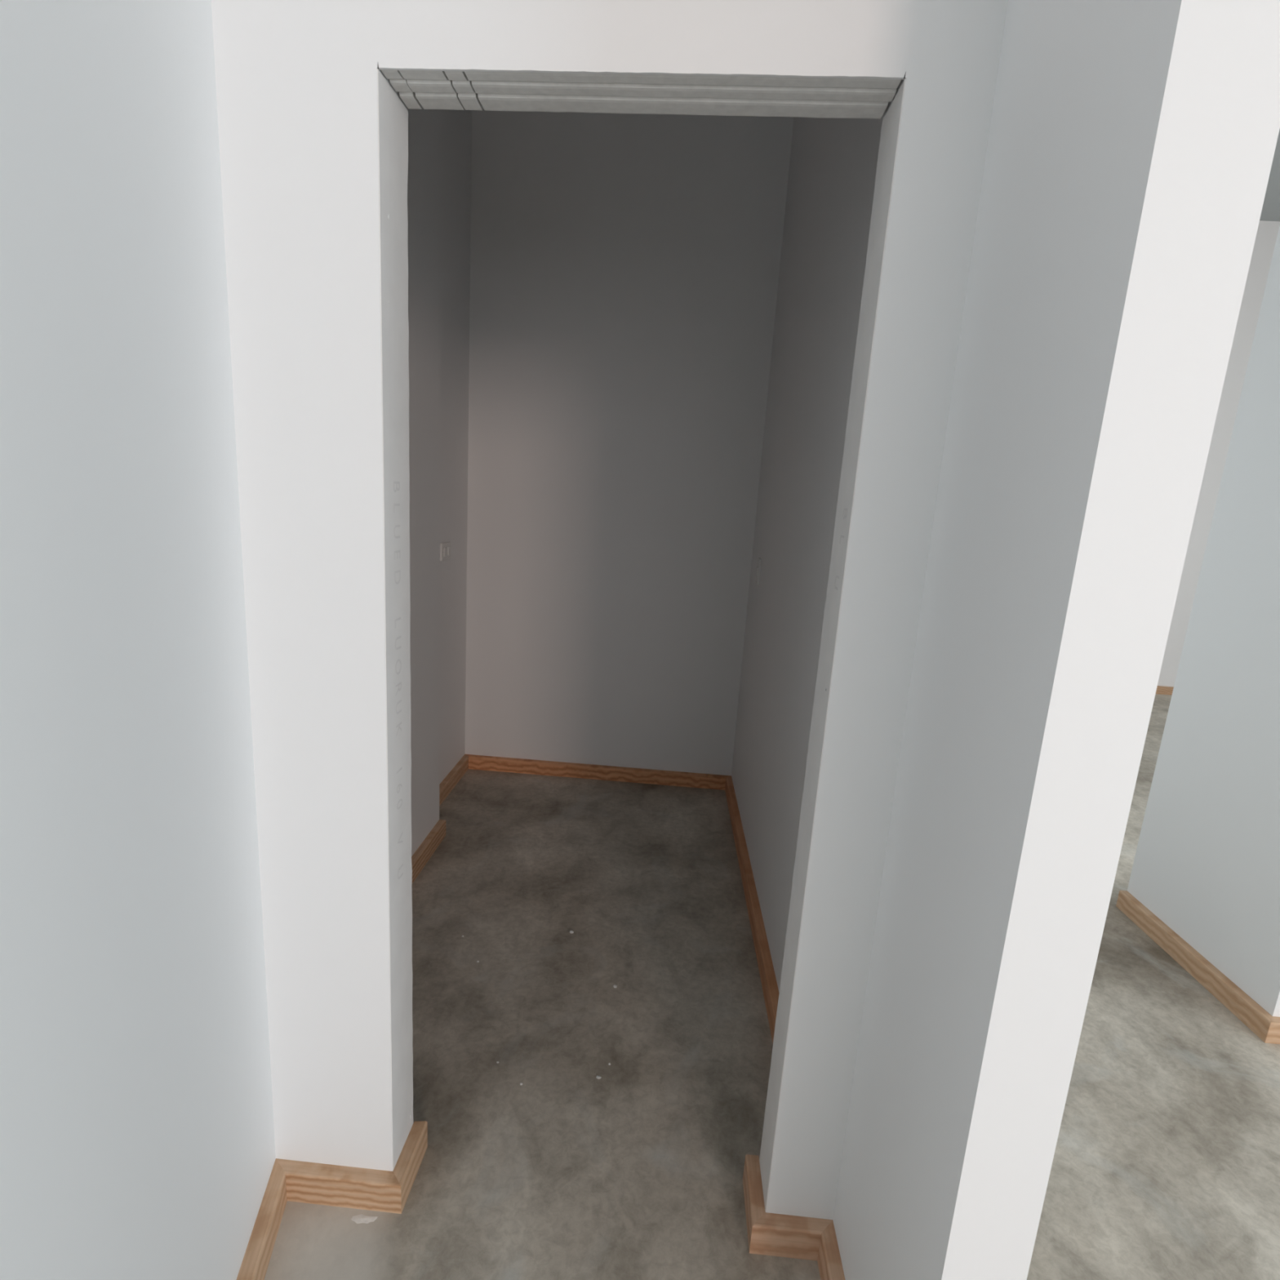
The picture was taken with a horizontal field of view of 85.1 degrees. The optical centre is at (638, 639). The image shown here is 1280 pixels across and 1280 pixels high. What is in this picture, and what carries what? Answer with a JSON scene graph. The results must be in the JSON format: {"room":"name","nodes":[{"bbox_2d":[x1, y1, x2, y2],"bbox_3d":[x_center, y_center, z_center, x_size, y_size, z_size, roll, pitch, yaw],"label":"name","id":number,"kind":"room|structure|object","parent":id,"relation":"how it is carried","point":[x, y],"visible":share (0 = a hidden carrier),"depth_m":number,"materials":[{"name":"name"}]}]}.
{"room":"hallway","nodes":[
{"label":"hallway","id":0,"kind":"room"},
{"bbox_2d":[0,0,275,1279],"bbox_3d":[-0.514,-0.529,0.140,0.114,3.914,2.022,1,12,-12],"label":"wall","id":1,"kind":"structure","parent":0,"point":[137,1140],"depth_m":0.82,"materials":[{"name":"white paint"}]},
{"bbox_2d":[236,1159,287,1279],"bbox_3d":[-0.568,1.345,0.563,0.030,0.071,1.942,1,12,-12],"label":"baseboard","id":2,"kind":"structure","parent":1,"relation":"attached to","point":[255,1264],"depth_m":1.36,"materials":[{"name":"brown wood"}]},
{"bbox_2d":[406,106,441,856],"bbox_3d":[-0.843,-0.927,1.915,0.119,3.914,1.434,4,12,3],"label":"wall","id":3,"kind":"structure","parent":0,"point":[424,126],"depth_m":2.53,"materials":[{"name":"white paint"}]},
{"bbox_2d":[411,819,445,883],"bbox_3d":[-0.888,0.955,2.309,0.029,0.071,1.434,4,12,3],"label":"baseboard","id":4,"kind":"structure","parent":3,"relation":"attached to","point":[427,848],"depth_m":2.80,"materials":[{"name":"brown wood"}]},
{"bbox_2d":[439,109,471,784],"bbox_3d":[-0.935,-1.011,2.286,0.110,3.914,2.183,4,12,3],"label":"wall","id":5,"kind":"structure","parent":0,"point":[456,125],"depth_m":3.19,"materials":[{"name":"white paint"}]},
{"bbox_2d":[440,542,451,561],"bbox_3d":[-0.876,-0.403,3.179,0.014,0.080,0.125,4,12,3],"label":"light switch","id":6,"kind":"object","parent":5,"relation":"attached to","point":[445,548],"visible":1,"depth_m":3.16,"materials":[{"name":"white plastic"}]},
{"bbox_2d":[439,754,468,806],"bbox_3d":[-0.941,0.724,3.381,0.029,0.071,0.748,4,12,3],"label":"baseboard","id":7,"kind":"structure","parent":5,"relation":"attached to","point":[451,780],"depth_m":3.48,"materials":[{"name":"brown wood"}]},
{"bbox_2d":[211,0,1008,1219],"bbox_3d":[-1.238,-0.494,1.240,3.498,3.300,0.119,4,12,3],"label":"wall","id":8,"kind":"structure","parent":0,"point":[313,97],"depth_m":1.16,"materials":[{"name":"white paint"}]},
{"bbox_2d":[275,1158,401,1213],"bbox_3d":[-0.632,1.149,1.468,0.283,0.071,0.029,4,12,3],"label":"baseboard","id":9,"kind":"structure","parent":8,"relation":"attached to","point":[313,1183],"depth_m":1.46,"materials":[{"name":"brown wood"}]},
{"bbox_2d":[392,1120,427,1212],"bbox_3d":[-0.502,1.146,1.523,0.029,0.071,0.154,4,12,3],"label":"baseboard","id":10,"kind":"structure","parent":8,"relation":"attached to","point":[406,1167],"depth_m":1.52,"materials":[{"name":"brown wood"}]},
{"bbox_2d":[742,1154,764,1251],"bbox_3d":[0.247,1.201,1.489,0.029,0.071,0.156,4,12,3],"label":"baseboard","id":11,"kind":"structure","parent":8,"relation":"attached to","point":[754,1205],"depth_m":1.49,"materials":[{"name":"brown wood"}]},
{"bbox_2d":[749,1212,832,1261],"bbox_3d":[0.312,1.218,1.424,0.167,0.071,0.029,4,12,3],"label":"baseboard","id":12,"kind":"structure","parent":8,"relation":"attached to","point":[773,1234],"depth_m":1.41,"materials":[{"name":"brown wood"}]},
{"bbox_2d":[464,106,794,775],"bbox_3d":[-0.079,-1.187,3.370,1.690,3.914,0.110,4,12,3],"label":"wall","id":13,"kind":"structure","parent":0,"point":[624,268],"depth_m":3.35,"materials":[{"name":"white paint"}]},
{"bbox_2d":[466,754,730,790],"bbox_3d":[-0.224,0.702,3.701,1.425,0.071,0.029,4,12,3],"label":"baseboard","id":14,"kind":"structure","parent":13,"relation":"attached to","point":[701,780],"depth_m":3.69,"materials":[{"name":"orange wood"}]},
{"bbox_2d":[264,693,1279,1279],"bbox_3d":[1.135,1.577,0.439,9.050,0.120,12.653,4,12,3],"label":"floor","id":15,"kind":"structure","parent":0,"point":[1166,1165],"depth_m":1.85,"materials":[{"name":"concrete"}]},
{"bbox_2d":[351,1213,377,1223],"bbox_3d":[-0.567,1.195,1.439,0.052,0.001,0.020,4,12,3],"label":"smear","id":16,"kind":"object","parent":15,"relation":"on","point":[361,1218],"visible":1,"depth_m":1.44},
{"bbox_2d":[731,0,1279,1279],"bbox_3d":[0.600,-0.842,1.948,0.154,3.914,2.727,4,12,3],"label":"wall","id":17,"kind":"structure","parent":0,"point":[1131,144],"depth_m":0.86,"materials":[{"name":"white paint"}]},
{"bbox_2d":[724,775,779,1043],"bbox_3d":[0.425,0.973,2.615,0.030,0.071,2.183,4,12,2],"label":"baseboard","id":18,"kind":"structure","parent":17,"relation":"attached to","point":[768,980],"depth_m":2.48,"materials":[{"name":"orange wood"}]},
{"bbox_2d":[817,1220,844,1279],"bbox_3d":[0.368,1.264,1.225,0.029,0.071,0.430,4,12,3],"label":"baseboard","id":19,"kind":"structure","parent":17,"relation":"attached to","point":[828,1260],"depth_m":1.37,"materials":[{"name":"brown wood"}]},
{"bbox_2d":[1127,225,1279,1017],"bbox_3d":[2.104,-0.769,2.050,0.113,3.914,0.684,4,12,2],"label":"wall","id":20,"kind":"structure","parent":0,"point":[1206,863],"depth_m":2.33,"materials":[{"name":"white paint"}]},
{"bbox_2d":[1115,890,1272,1043],"bbox_3d":[1.914,1.105,2.436,0.029,0.071,0.711,4,12,2],"label":"baseboard","id":21,"kind":"structure","parent":20,"relation":"attached to","point":[1253,1015],"depth_m":2.36,"materials":[{"name":"brown wood"}]},
{"bbox_2d":[1264,1016,1279,1044],"bbox_3d":[1.956,1.179,2.100,0.142,0.071,0.029,4,12,3],"label":"baseboard","id":22,"kind":"structure","parent":20,"relation":"attached to","point":[1273,1033],"depth_m":2.09,"materials":[{"name":"brown wood"}]},
{"bbox_2d":[1157,220,1279,686],"bbox_3d":[3.169,-1.557,6.083,5.677,3.914,0.100,4,12,3],"label":"wall","id":23,"kind":"structure","parent":0,"point":[1267,231],"depth_m":5.90,"materials":[{"name":"white paint"}]},
{"bbox_2d":[1155,685,1173,694],"bbox_3d":[3.096,0.336,6.416,5.577,0.071,0.029,4,12,3],"label":"baseboard","id":24,"kind":"structure","parent":23,"relation":"attached to","point":[1162,690],"depth_m":6.32,"materials":[{"name":"brown wood"}]},
{"bbox_2d":[1259,128,1279,221],"bbox_3d":[1.383,-2.352,-0.394,9.050,0.100,12.653,4,12,3],"label":"ceiling","id":25,"kind":"structure","parent":0,"point":[1270,211],"depth_m":5.09,"materials":[{"name":"paint"}]}
]}

